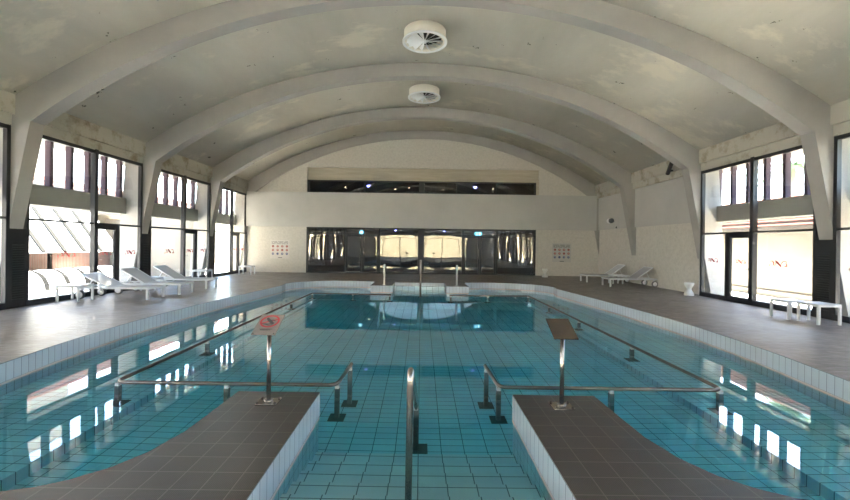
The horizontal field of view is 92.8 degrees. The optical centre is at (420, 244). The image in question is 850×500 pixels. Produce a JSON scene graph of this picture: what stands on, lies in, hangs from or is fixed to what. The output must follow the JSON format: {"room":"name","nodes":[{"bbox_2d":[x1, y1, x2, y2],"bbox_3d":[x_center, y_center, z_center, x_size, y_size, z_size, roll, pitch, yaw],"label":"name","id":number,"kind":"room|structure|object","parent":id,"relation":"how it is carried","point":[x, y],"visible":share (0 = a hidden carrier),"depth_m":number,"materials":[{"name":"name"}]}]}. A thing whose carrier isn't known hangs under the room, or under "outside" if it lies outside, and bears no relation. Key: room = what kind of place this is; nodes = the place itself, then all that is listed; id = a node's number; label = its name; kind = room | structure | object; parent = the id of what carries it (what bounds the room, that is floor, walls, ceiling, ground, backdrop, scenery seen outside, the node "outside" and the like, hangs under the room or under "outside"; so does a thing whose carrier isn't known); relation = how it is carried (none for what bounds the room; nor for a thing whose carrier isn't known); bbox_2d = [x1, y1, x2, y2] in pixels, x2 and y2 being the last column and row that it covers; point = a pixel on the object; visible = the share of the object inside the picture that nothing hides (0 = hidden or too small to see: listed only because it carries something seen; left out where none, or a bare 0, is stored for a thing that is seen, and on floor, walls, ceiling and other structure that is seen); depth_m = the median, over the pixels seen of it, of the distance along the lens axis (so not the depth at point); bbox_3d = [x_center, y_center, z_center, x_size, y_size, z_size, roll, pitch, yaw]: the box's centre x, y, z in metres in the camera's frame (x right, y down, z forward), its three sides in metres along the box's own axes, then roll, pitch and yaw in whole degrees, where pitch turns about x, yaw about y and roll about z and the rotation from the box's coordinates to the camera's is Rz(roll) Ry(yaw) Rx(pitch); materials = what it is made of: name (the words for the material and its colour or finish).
{"room":"indoor swimming pool","nodes":[
{"label":"indoor swimming pool","id":0,"kind":"room"},
{"bbox_2d":[0,89,247,193],"bbox_3d":[-9.544,-3.129,6.935,0.470,0.800,30.130,1,0,0],"label":"wall","id":1,"kind":"structure","parent":0,"point":[66,127],"depth_m":12.07,"materials":[{"name":"paint"}]},
{"bbox_2d":[0,122,10,309],"bbox_3d":[-9.452,-0.630,7.270,0.160,4.235,4.000,1,0,0],"label":"window","id":2,"kind":"structure","parent":1,"relation":"in","point":[5,217],"depth_m":9.19,"materials":[{"name":"black metal"}]},
{"bbox_2d":[23,135,142,305],"bbox_3d":[-9.452,-0.630,11.670,0.160,4.235,4.000,1,0,0],"label":"window","id":3,"kind":"structure","parent":1,"relation":"in","point":[94,225],"depth_m":11.68,"materials":[{"name":"black metal"}]},
{"bbox_2d":[41,139,196,184],"bbox_3d":[-10.608,-3.148,7.035,1.700,0.290,30.330,1,0,0],"label":"overhang","id":4,"kind":"object","parent":1,"relation":"attached to","point":[56,145],"depth_m":13.40,"materials":[{"name":"white"}]},
{"bbox_2d":[148,169,210,280],"bbox_3d":[-9.452,-0.630,16.070,0.160,4.235,4.000,1,0,0],"label":"window","id":5,"kind":"structure","parent":1,"relation":"in","point":[183,229],"depth_m":16.14,"materials":[{"name":"black metal"}]},
{"bbox_2d":[213,187,246,276],"bbox_3d":[-9.452,-0.630,20.175,0.160,4.235,3.410,1,0,0],"label":"window","id":6,"kind":"structure","parent":1,"relation":"in","point":[231,233],"depth_m":20.20,"materials":[{"name":"black metal"}]},
{"bbox_2d":[30,184,235,224],"bbox_3d":[-10.223,-1.313,7.035,0.520,0.550,30.330,1,0,0],"label":"beam","id":7,"kind":"structure","parent":0,"point":[40,196],"depth_m":12.51,"materials":[{"name":"grey concrete"}]},
{"bbox_2d":[44,141,53,186],"bbox_3d":[-10.121,-2.177,11.020,0.170,1.280,0.110,1,0,0],"label":"column","id":8,"kind":"structure","parent":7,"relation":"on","point":[49,146],"depth_m":10.96,"materials":[{"name":"purple concrete"}]},
{"bbox_2d":[65,146,73,189],"bbox_3d":[-10.121,-2.177,11.660,0.170,1.280,0.110,1,0,0],"label":"column","id":9,"kind":"structure","parent":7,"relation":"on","point":[69,151],"depth_m":11.60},
{"bbox_2d":[84,151,90,192],"bbox_3d":[-10.121,-2.177,12.300,0.170,1.280,0.110,1,0,0],"label":"column","id":10,"kind":"structure","parent":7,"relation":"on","point":[87,155],"depth_m":12.24,"materials":[{"name":"purple concrete"}]},
{"bbox_2d":[100,156,107,195],"bbox_3d":[-10.121,-2.177,12.940,0.170,1.280,0.110,1,0,0],"label":"column","id":11,"kind":"structure","parent":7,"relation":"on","point":[104,160],"depth_m":12.89,"materials":[{"name":"purple concrete"}]},
{"bbox_2d":[115,160,122,197],"bbox_3d":[-10.121,-2.177,13.580,0.170,1.280,0.110,1,0,0],"label":"column","id":12,"kind":"structure","parent":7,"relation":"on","point":[119,164],"depth_m":13.52,"materials":[{"name":"purple concrete"}]},
{"bbox_2d":[154,187,157,202],"bbox_3d":[-10.121,-2.177,15.420,0.170,1.280,0.110,1,0,0],"label":"louvres","id":13,"kind":"object","parent":7,"relation":"on","point":[156,197],"visible":0.14,"depth_m":15.38,"materials":[{"name":"white"}]},
{"bbox_2d":[163,173,168,204],"bbox_3d":[-10.121,-2.177,16.060,0.170,1.280,0.110,1,0,0],"label":"column","id":14,"kind":"structure","parent":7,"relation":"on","point":[165,176],"depth_m":16.00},
{"bbox_2d":[173,176,177,205],"bbox_3d":[-10.121,-2.177,16.700,0.170,1.280,0.110,1,0,0],"label":"louvres","id":15,"kind":"object","parent":7,"relation":"on","point":[175,178],"visible":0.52,"depth_m":16.65,"materials":[{"name":"purple"}]},
{"bbox_2d":[190,181,195,208],"bbox_3d":[-10.121,-2.177,17.980,0.170,1.280,0.110,1,0,0],"label":"louvres","id":16,"kind":"object","parent":7,"relation":"on","point":[193,183],"visible":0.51,"depth_m":17.93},
{"bbox_2d":[218,191,222,213],"bbox_3d":[-10.121,-2.177,20.460,0.170,1.280,0.110,1,0,0],"label":"louvres","id":17,"kind":"object","parent":7,"relation":"on","point":[220,210],"visible":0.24,"depth_m":20.41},
{"bbox_2d":[225,190,228,213],"bbox_3d":[-10.121,-2.177,21.100,0.170,1.280,0.110,1,0,0],"label":"louvres","id":18,"kind":"object","parent":7,"relation":"on","point":[226,191],"visible":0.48,"depth_m":21.04,"materials":[{"name":"white"}]},
{"bbox_2d":[241,139,597,275],"bbox_3d":[0.031,-2.320,22.050,19.400,7.840,0.300,1,0,0],"label":"wall","id":19,"kind":"structure","parent":0,"point":[406,153],"depth_m":21.90,"materials":[{"name":"paint"}]},
{"bbox_2d":[270,240,289,258],"bbox_3d":[-7.624,0.257,21.885,1.040,1.000,0.028,1,0,0],"label":"poster","id":20,"kind":"object","parent":19,"relation":"attached to","point":[280,249],"visible":1,"depth_m":21.89,"materials":[{"name":"grey paper"}]},
{"bbox_2d":[306,227,535,275],"bbox_3d":[-0.005,0.365,21.960,12.410,2.470,0.120,1,0,0],"label":"window","id":21,"kind":"structure","parent":19,"relation":"in","point":[401,250],"depth_m":21.96,"materials":[{"name":"glass"}]},
{"bbox_2d":[346,235,378,272],"bbox_3d":[-3.182,0.512,21.878,1.750,2.070,0.123,1,0,0],"label":"door","id":22,"kind":"structure","parent":21,"relation":"attached to","point":[377,236],"depth_m":21.89,"materials":[{"name":"black metal"}]},
{"bbox_2d":[463,236,495,274],"bbox_3d":[3.167,0.598,21.878,1.750,2.070,0.123,1,0,0],"label":"door","id":23,"kind":"structure","parent":21,"relation":"attached to","point":[478,237],"depth_m":21.89,"materials":[{"name":"black metal"}]},
{"bbox_2d":[307,180,535,194],"bbox_3d":[0.042,-3.080,22.010,12.400,0.700,0.100,1,0,0],"label":"window","id":24,"kind":"structure","parent":19,"relation":"in","point":[340,186],"depth_m":22.00,"materials":[{"name":"black glass"}]},
{"bbox_2d":[308,167,538,194],"bbox_3d":[0.121,-3.434,22.125,12.550,1.410,0.350,1,0,0],"label":"lintel","id":25,"kind":"object","parent":19,"relation":"attached to","point":[314,173],"visible":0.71,"depth_m":22.04,"materials":[{"name":"concrete"}]},
{"bbox_2d":[552,243,570,261],"bbox_3d":[7.605,0.448,21.885,1.020,1.010,0.028,1,0,0],"label":"poster","id":26,"kind":"object","parent":19,"relation":"attached to","point":[561,252],"visible":1,"depth_m":21.89,"materials":[{"name":"grey paper"}]},
{"bbox_2d":[246,191,596,230],"bbox_3d":[0.024,-1.800,21.965,18.800,1.860,0.470,1,0,0],"label":"wall","id":27,"kind":"structure","parent":0,"point":[282,209],"depth_m":21.73,"materials":[{"name":"beige paint"}]},
{"bbox_2d":[0,0,849,184],"bbox_3d":[0.062,-4.628,6.985,19.800,3.383,30.830,1,0,0],"label":"ceiling","id":28,"kind":"structure","parent":0,"point":[807,42],"depth_m":11.53,"materials":[{"name":"paint"}]},
{"bbox_2d":[189,107,635,275],"bbox_3d":[0.030,-2.245,18.270,20.700,7.890,0.360,1,0,0],"label":"arch","id":29,"kind":"object","parent":28,"relation":"attached to","point":[223,171],"visible":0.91,"depth_m":18.09,"materials":[{"name":"concrete"}]},
{"bbox_2d":[209,236,214,276],"bbox_3d":[-9.469,0.552,18.270,0.120,1.840,0.400,1,0,0],"label":"panel","id":30,"kind":"object","parent":29,"relation":"attached to","point":[212,238],"visible":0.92,"depth_m":18.27,"materials":[{"name":"black metal"}]},
{"bbox_2d":[233,130,599,269],"bbox_3d":[0.030,-2.245,21.900,20.700,7.890,0.200,1,0,0],"label":"arch","id":31,"kind":"object","parent":28,"relation":"attached to","point":[265,177],"visible":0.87,"depth_m":21.80,"materials":[{"name":"concrete"}]},
{"bbox_2d":[119,63,724,294],"bbox_3d":[0.030,-2.245,13.870,20.700,7.890,0.360,1,0,0],"label":"arch","id":32,"kind":"object","parent":28,"relation":"attached to","point":[165,145],"visible":0.94,"depth_m":13.69,"materials":[{"name":"concrete"}]},
{"bbox_2d":[142,234,149,274],"bbox_3d":[-9.469,0.552,13.870,0.120,1.840,0.400,1,0,0],"label":"panel","id":33,"kind":"object","parent":32,"relation":"attached to","point":[145,237],"visible":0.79,"depth_m":13.88,"materials":[{"name":"black metal"}]},
{"bbox_2d":[402,20,446,52],"bbox_3d":[0.111,-6.019,11.670,1.290,0.420,1.290,1,0,0],"label":"ceiling vent","id":34,"kind":"object","parent":28,"relation":"in","point":[420,36],"visible":0.92,"depth_m":11.52,"materials":[{"name":"beige"}]},
{"bbox_2d":[408,84,440,103],"bbox_3d":[0.131,-6.019,16.070,1.290,0.420,1.290,1,0,0],"label":"ceiling vent","id":35,"kind":"object","parent":28,"relation":"in","point":[419,93],"visible":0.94,"depth_m":15.81,"materials":[{"name":"beige"}]},
{"bbox_2d":[0,0,849,315],"bbox_3d":[0.030,-2.245,9.470,20.700,7.890,0.360,1,0,0],"label":"arch","id":36,"kind":"object","parent":28,"relation":"attached to","point":[49,97],"visible":0.96,"depth_m":9.29,"materials":[{"name":"concrete"}]},
{"bbox_2d":[9,228,26,308],"bbox_3d":[-9.469,0.552,9.470,0.120,1.840,0.400,1,0,0],"label":"panel","id":37,"kind":"object","parent":36,"relation":"attached to","point":[18,237],"visible":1,"depth_m":9.46,"materials":[{"name":"black metal"}]},
{"bbox_2d":[815,240,832,319],"bbox_3d":[9.450,0.808,9.470,0.120,1.840,0.400,1,0,0],"label":"panel","id":38,"kind":"object","parent":36,"relation":"attached to","point":[824,248],"visible":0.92,"depth_m":9.45,"materials":[{"name":"black metal"}]},
{"bbox_2d":[0,272,849,486],"bbox_3d":[-0.023,1.720,6.985,19.540,0.240,30.230,1,0,0],"label":"floor","id":39,"kind":"structure","parent":0,"point":[25,330],"depth_m":9.55,"materials":[{"name":"tile"}]},
{"bbox_2d":[55,283,93,301],"bbox_3d":[-9.068,1.263,10.620,0.580,0.430,0.500,1,0,0],"label":"side table","id":40,"kind":"object","parent":39,"relation":"on","point":[72,286],"visible":1,"depth_m":10.41,"materials":[{"name":"grey plastic"}]},
{"bbox_2d":[75,272,165,299],"bbox_3d":[-8.346,1.145,11.300,2.000,0.685,0.812,1,0,0],"label":"sun lounger","id":41,"kind":"object","parent":39,"relation":"on","point":[102,279],"visible":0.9,"depth_m":11.17,"materials":[{"name":"grey plastic"}]},
{"bbox_2d":[140,277,163,290],"bbox_3d":[-8.738,1.272,13.150,0.500,0.420,0.400,1,0,0],"label":"side table","id":42,"kind":"object","parent":39,"relation":"on","point":[155,278],"visible":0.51,"depth_m":13.08,"materials":[{"name":"grey plastic"}]},
{"bbox_2d":[114,267,193,294],"bbox_3d":[-8.166,1.111,12.450,2.000,0.757,0.812,1,0,0],"label":"sun lounger","id":43,"kind":"object","parent":39,"relation":"on","point":[142,278],"visible":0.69,"depth_m":12.32,"materials":[{"name":"grey plastic"}]},
{"bbox_2d":[0,391,319,499],"bbox_3d":[-2.891,1.555,3.215,3.620,0.002,2.230,1,0,0],"label":"deck","id":44,"kind":"object","parent":39,"relation":"on","point":[224,455],"visible":1,"depth_m":2.91,"materials":[{"name":"tile"}]},
{"bbox_2d":[251,314,284,405],"bbox_3d":[-1.526,1.148,4.040,0.235,0.850,0.287,1,0,0],"label":"sign stand","id":45,"kind":"object","parent":44,"relation":"on","point":[268,324],"visible":1,"depth_m":4.02,"materials":[{"name":"metal"}]},
{"bbox_2d":[153,265,217,288],"bbox_3d":[-8.166,1.111,13.950,2.000,0.757,0.812,1,0,0],"label":"sun lounger","id":46,"kind":"object","parent":39,"relation":"on","point":[173,275],"visible":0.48,"depth_m":13.83,"materials":[{"name":"white plastic"}]},
{"bbox_2d":[192,269,212,277],"bbox_3d":[-9.068,1.263,16.800,0.620,0.430,0.500,1,0,0],"label":"side table","id":47,"kind":"object","parent":39,"relation":"on","point":[197,270],"visible":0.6,"depth_m":16.61,"materials":[{"name":"grey plastic"}]},
{"bbox_2d":[238,265,254,274],"bbox_3d":[-8.638,1.268,20.100,0.620,0.430,0.500,1,0,0],"label":"side table","id":48,"kind":"object","parent":39,"relation":"on","point":[243,266],"visible":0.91,"depth_m":19.86,"materials":[{"name":"grey plastic"}]},
{"bbox_2d":[382,264,385,284],"bbox_3d":[-1.436,1.173,15.850,0.160,0.815,0.160,1,0,0],"label":"pole","id":49,"kind":"object","parent":39,"relation":"on","point":[384,264],"visible":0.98,"depth_m":15.82,"materials":[{"name":"grey metal"}]},
{"bbox_2d":[455,265,458,285],"bbox_3d":[1.404,1.211,15.850,0.160,0.815,0.160,1,0,0],"label":"pole","id":50,"kind":"object","parent":39,"relation":"on","point":[456,265],"visible":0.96,"depth_m":15.82,"materials":[{"name":"grey metal"}]},
{"bbox_2d":[542,269,547,276],"bbox_3d":[6.381,1.468,20.850,0.296,0.437,0.296,1,0,0],"label":"stool","id":51,"kind":"object","parent":39,"relation":"on","point":[543,270],"visible":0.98,"depth_m":20.76,"materials":[{"name":"white plastic"}]},
{"bbox_2d":[580,264,629,282],"bbox_3d":[8.423,1.312,18.620,2.000,0.803,0.812,1,0,-1],"label":"sun lounger","id":52,"kind":"object","parent":39,"relation":"on","point":[616,268],"visible":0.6,"depth_m":18.48,"materials":[{"name":"white plastic"}]},
{"bbox_2d":[608,274,622,283],"bbox_3d":[8.530,1.515,17.750,0.450,0.400,0.450,1,0,0],"label":"side table","id":53,"kind":"object","parent":39,"relation":"on","point":[609,275],"visible":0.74,"depth_m":17.73,"materials":[{"name":"grey plastic"}]},
{"bbox_2d":[601,266,657,286],"bbox_3d":[8.603,1.315,16.740,2.000,0.803,0.812,1,0,-1],"label":"sun lounger","id":54,"kind":"object","parent":39,"relation":"on","point":[636,276],"visible":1,"depth_m":16.60,"materials":[{"name":"grey plastic"}]},
{"bbox_2d":[513,395,805,499],"bbox_3d":[2.788,1.632,3.215,3.620,0.002,2.230,1,0,0],"label":"deck","id":55,"kind":"object","parent":39,"relation":"on","point":[597,454],"visible":1,"depth_m":3.00,"materials":[{"name":"tile"}]},
{"bbox_2d":[546,318,578,409],"bbox_3d":[1.394,1.188,4.030,0.235,0.850,0.287,1,0,0],"label":"sign stand","id":56,"kind":"object","parent":55,"relation":"on","point":[561,329],"visible":1,"depth_m":4.01,"materials":[{"name":"metal"}]},
{"bbox_2d":[684,282,693,295],"bbox_3d":[9.001,1.503,13.600,0.296,0.437,0.296,1,0,0],"label":"stool","id":57,"kind":"object","parent":39,"relation":"on","point":[688,292],"visible":1,"depth_m":13.52,"materials":[{"name":"white plastic"}]},
{"bbox_2d":[770,298,810,319],"bbox_3d":[8.601,1.501,9.450,0.500,0.430,0.500,1,0,0],"label":"side table","id":58,"kind":"object","parent":39,"relation":"on","point":[789,301],"visible":0.84,"depth_m":9.30,"materials":[{"name":"grey plastic"}]},
{"bbox_2d":[797,301,841,324],"bbox_3d":[8.701,1.498,8.860,0.500,0.440,0.500,1,0,0],"label":"side table","id":59,"kind":"object","parent":39,"relation":"on","point":[817,304],"visible":1,"depth_m":8.64,"materials":[{"name":"grey plastic"}]},
{"bbox_2d":[0,281,849,499],"bbox_3d":[-0.053,1.742,9.800,11.300,0.294,15.120,1,0,0],"label":"pool edge","id":60,"kind":"structure","parent":0,"point":[834,386],"depth_m":6.44,"materials":[{"name":"white tile"}]},
{"bbox_2d":[598,177,690,229],"bbox_3d":[9.764,-1.708,17.985,0.420,1.880,8.030,1,0,0],"label":"wall panel","id":61,"kind":"object","parent":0,"point":[663,203],"visible":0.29,"depth_m":16.70,"materials":[{"name":"beige paint"}]},
{"bbox_2d":[607,218,613,223],"bbox_3d":[9.402,-1.173,20.115,0.290,0.260,0.330,1,0,0],"label":"floodlight","id":62,"kind":"object","parent":61,"relation":"attached to","point":[609,220],"visible":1,"depth_m":19.99,"materials":[{"name":"grey"}]},
{"bbox_2d":[598,223,704,294],"bbox_3d":[9.769,0.482,17.985,0.350,2.500,8.030,1,0,0],"label":"wall","id":63,"kind":"structure","parent":0,"point":[670,250],"depth_m":16.38,"materials":[{"name":"paint"}]},
{"bbox_2d":[595,99,849,198],"bbox_3d":[9.625,-2.870,6.935,0.470,0.800,30.130,1,0,0],"label":"wall","id":64,"kind":"structure","parent":0,"point":[776,137],"depth_m":11.94,"materials":[{"name":"paint"}]},
{"bbox_2d":[666,162,672,174],"bbox_3d":[9.216,-2.853,14.897,0.244,0.509,0.725,1,0,19],"label":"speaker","id":65,"kind":"object","parent":64,"relation":"attached to","point":[670,165],"visible":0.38,"depth_m":14.95},
{"bbox_2d":[699,145,818,316],"bbox_3d":[9.466,-0.375,11.670,0.160,4.235,4.000,1,0,0],"label":"window","id":66,"kind":"structure","parent":64,"relation":"in","point":[752,234],"depth_m":11.54,"materials":[{"name":"black metal"}]},
{"bbox_2d":[722,149,803,173],"bbox_3d":[10.690,-2.861,7.035,1.700,0.290,30.330,1,0,0],"label":"overhang","id":67,"kind":"object","parent":64,"relation":"attached to","point":[799,152],"depth_m":12.90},
{"bbox_2d":[831,132,849,322],"bbox_3d":[9.466,-0.375,7.270,0.160,4.235,4.000,1,0,0],"label":"window","id":68,"kind":"structure","parent":64,"relation":"in","point":[837,228],"depth_m":9.19,"materials":[{"name":"black metal"}]},
{"bbox_2d":[717,194,812,222],"bbox_3d":[10.255,-1.037,7.035,0.520,0.550,30.330,1,0,0],"label":"beam","id":69,"kind":"structure","parent":0,"point":[796,206],"depth_m":11.55,"materials":[{"name":"grey concrete"}]},
{"bbox_2d":[719,170,722,205],"bbox_3d":[10.177,-1.903,13.830,0.170,1.280,0.110,1,0,0],"label":"louvres","id":70,"kind":"object","parent":69,"relation":"on","point":[720,171],"visible":0.36,"depth_m":13.77,"materials":[{"name":"white"}]},
{"bbox_2d":[730,166,736,204],"bbox_3d":[10.177,-1.903,13.190,0.170,1.280,0.110,1,0,0],"label":"louvres","id":71,"kind":"object","parent":69,"relation":"on","point":[733,170],"visible":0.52,"depth_m":13.14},
{"bbox_2d":[745,163,749,202],"bbox_3d":[10.177,-1.903,12.550,0.170,1.280,0.110,1,0,0],"label":"louvres","id":72,"kind":"object","parent":69,"relation":"on","point":[747,190],"visible":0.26,"depth_m":12.51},
{"bbox_2d":[763,158,770,199],"bbox_3d":[10.177,-1.903,11.910,0.170,1.280,0.110,1,0,0],"label":"louvres","id":73,"kind":"object","parent":69,"relation":"on","point":[766,162],"visible":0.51,"depth_m":11.86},
{"bbox_2d":[782,153,790,197],"bbox_3d":[10.177,-1.903,11.270,0.170,1.280,0.110,1,0,0],"label":"louvres","id":74,"kind":"object","parent":69,"relation":"on","point":[786,163],"visible":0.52,"depth_m":11.21,"materials":[{"name":"purple concrete"}]},
{"bbox_2d":[804,159,810,194],"bbox_3d":[10.177,-1.903,10.630,0.170,1.280,0.110,1,0,0],"label":"louvres","id":75,"kind":"object","parent":69,"relation":"on","point":[806,182],"visible":0.17,"depth_m":10.60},
{"bbox_3d":[-0.040,2.930,9.950,12.000,0.540,16.100,1,0,0],"label":"floor","id":76,"kind":"structure","parent":0,"visible":0},
{"bbox_2d":[114,293,390,393],"bbox_3d":[-2.409,2.111,9.655,3.080,1.033,9.390,1,0,0],"label":"pool handrail","id":77,"kind":"object","parent":76,"relation":"on","point":[118,386],"visible":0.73,"depth_m":5.07,"materials":[{"name":"metal"}]},
{"bbox_2d":[395,286,444,289],"bbox_3d":[-0.062,2.394,16.600,2.140,1.310,1.000,1,0,0],"label":"steps","id":78,"kind":"structure","parent":76,"relation":"on","point":[396,287],"depth_m":16.70,"materials":[{"name":"tile"}]},
{"bbox_2d":[419,260,421,293],"bbox_3d":[-0.022,1.621,16.162,0.160,2.078,1.684,1,0,0],"label":"pole","id":79,"kind":"object","parent":76,"relation":"on","point":[420,280],"visible":0.53,"depth_m":15.37,"materials":[{"name":"metal"}]},
{"bbox_2d":[0,287,849,499],"bbox_3d":[-0.064,2.514,9.800,11.360,1.270,15.180,1,0,0],"label":"pool water","id":80,"kind":"object","parent":76,"relation":"in","point":[771,431],"visible":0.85,"depth_m":5.00,"materials":[{"name":"teal liquid"}]},
{"bbox_2d":[450,295,723,398],"bbox_3d":[2.336,2.175,9.655,3.110,1.033,9.390,1,0,0],"label":"pool handrail","id":81,"kind":"object","parent":76,"relation":"on","point":[487,372],"visible":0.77,"depth_m":5.07,"materials":[{"name":"metal"}]},
{"label":"outside","id":82,"kind":"structure","parent":0,"visible":0},
{"bbox_2d":[722,194,812,231],"bbox_3d":[12.877,-1.141,9.000,1.080,1.270,30.000,1,0,0],"label":"tiled roof","id":83,"kind":"structure","parent":82,"point":[797,222],"depth_m":14.32,"materials":[{"name":"ceramic"}]},
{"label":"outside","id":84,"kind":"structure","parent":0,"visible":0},
{"bbox_2d":[29,253,811,309],"bbox_3d":[-0.024,1.790,10.000,120.000,0.220,100.000,1,0,0],"label":"floor","id":85,"kind":"structure","parent":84,"point":[223,258],"depth_m":13.87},
{"bbox_2d":[29,252,109,270],"bbox_3d":[-14.762,0.776,6.500,0.300,1.450,25.000,1,0,0],"label":"brick wall","id":86,"kind":"structure","parent":85,"relation":"on","point":[37,261],"depth_m":16.64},
{"bbox_2d":[29,207,111,268],"bbox_3d":[-13.641,0.066,6.250,1.322,2.859,22.500,1,0,0],"label":"awning","id":87,"kind":"object","parent":85,"relation":"on","point":[49,238],"visible":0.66,"depth_m":15.34,"materials":[{"name":"grey fabric"}]},
{"bbox_2d":[29,266,111,291],"bbox_3d":[-12.767,1.160,5.750,1.270,0.635,21.500,1,0,0],"label":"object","id":88,"kind":"object","parent":85,"relation":"on","point":[39,280],"visible":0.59,"depth_m":13.74,"materials":[{"name":"white"}]},
{"bbox_2d":[35,145,219,264],"bbox_3d":[-16.121,-2.268,12.000,2.900,7.500,36.000,1,0,0],"label":"wall","id":89,"kind":"structure","parent":85,"relation":"on","point":[59,155],"depth_m":19.23,"materials":[{"name":"white"}]},
{"bbox_2d":[30,175,228,225],"bbox_3d":[-14.759,-2.054,12.000,1.030,1.390,36.000,1,0,0],"label":"tiled roof","id":90,"kind":"structure","parent":89,"relation":"on","point":[39,180],"depth_m":17.59,"materials":[{"name":"ceramic"}]},
{"bbox_2d":[105,219,193,276],"bbox_3d":[-13.553,0.167,19.350,5.900,2.700,0.300,1,0,0],"label":"wall","id":91,"kind":"structure","parent":85,"relation":"on","point":[161,239],"depth_m":19.20,"materials":[{"name":"white paint"}]},
{"bbox_2d":[723,228,812,300],"bbox_3d":[13.019,0.526,9.000,1.150,2.700,30.000,1,0,0],"label":"wall","id":92,"kind":"structure","parent":85,"relation":"on","point":[794,281],"depth_m":14.23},
{"bbox_2d":[737,157,803,201],"bbox_3d":[17.989,-1.289,19.525,4.821,6.276,4.758,1,0,0],"label":"palm tree","id":93,"kind":"object","parent":85,"relation":"on","point":[798,166],"visible":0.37,"depth_m":19.58,"materials":[{"name":"green plant"}]},
{"bbox_3d":[-0.061,2.319,3.313,2.220,0.960,1.854,1,0,0],"label":"steps","id":94,"kind":"structure","parent":0,"visible":0},
{"bbox_2d":[405,367,418,499],"bbox_3d":[-0.033,1.794,3.738,0.185,1.732,1.569,1,0,2],"label":"stair handrail","id":95,"kind":"object","parent":94,"relation":"on","point":[412,395],"visible":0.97,"depth_m":2.97,"materials":[{"name":"metal"}]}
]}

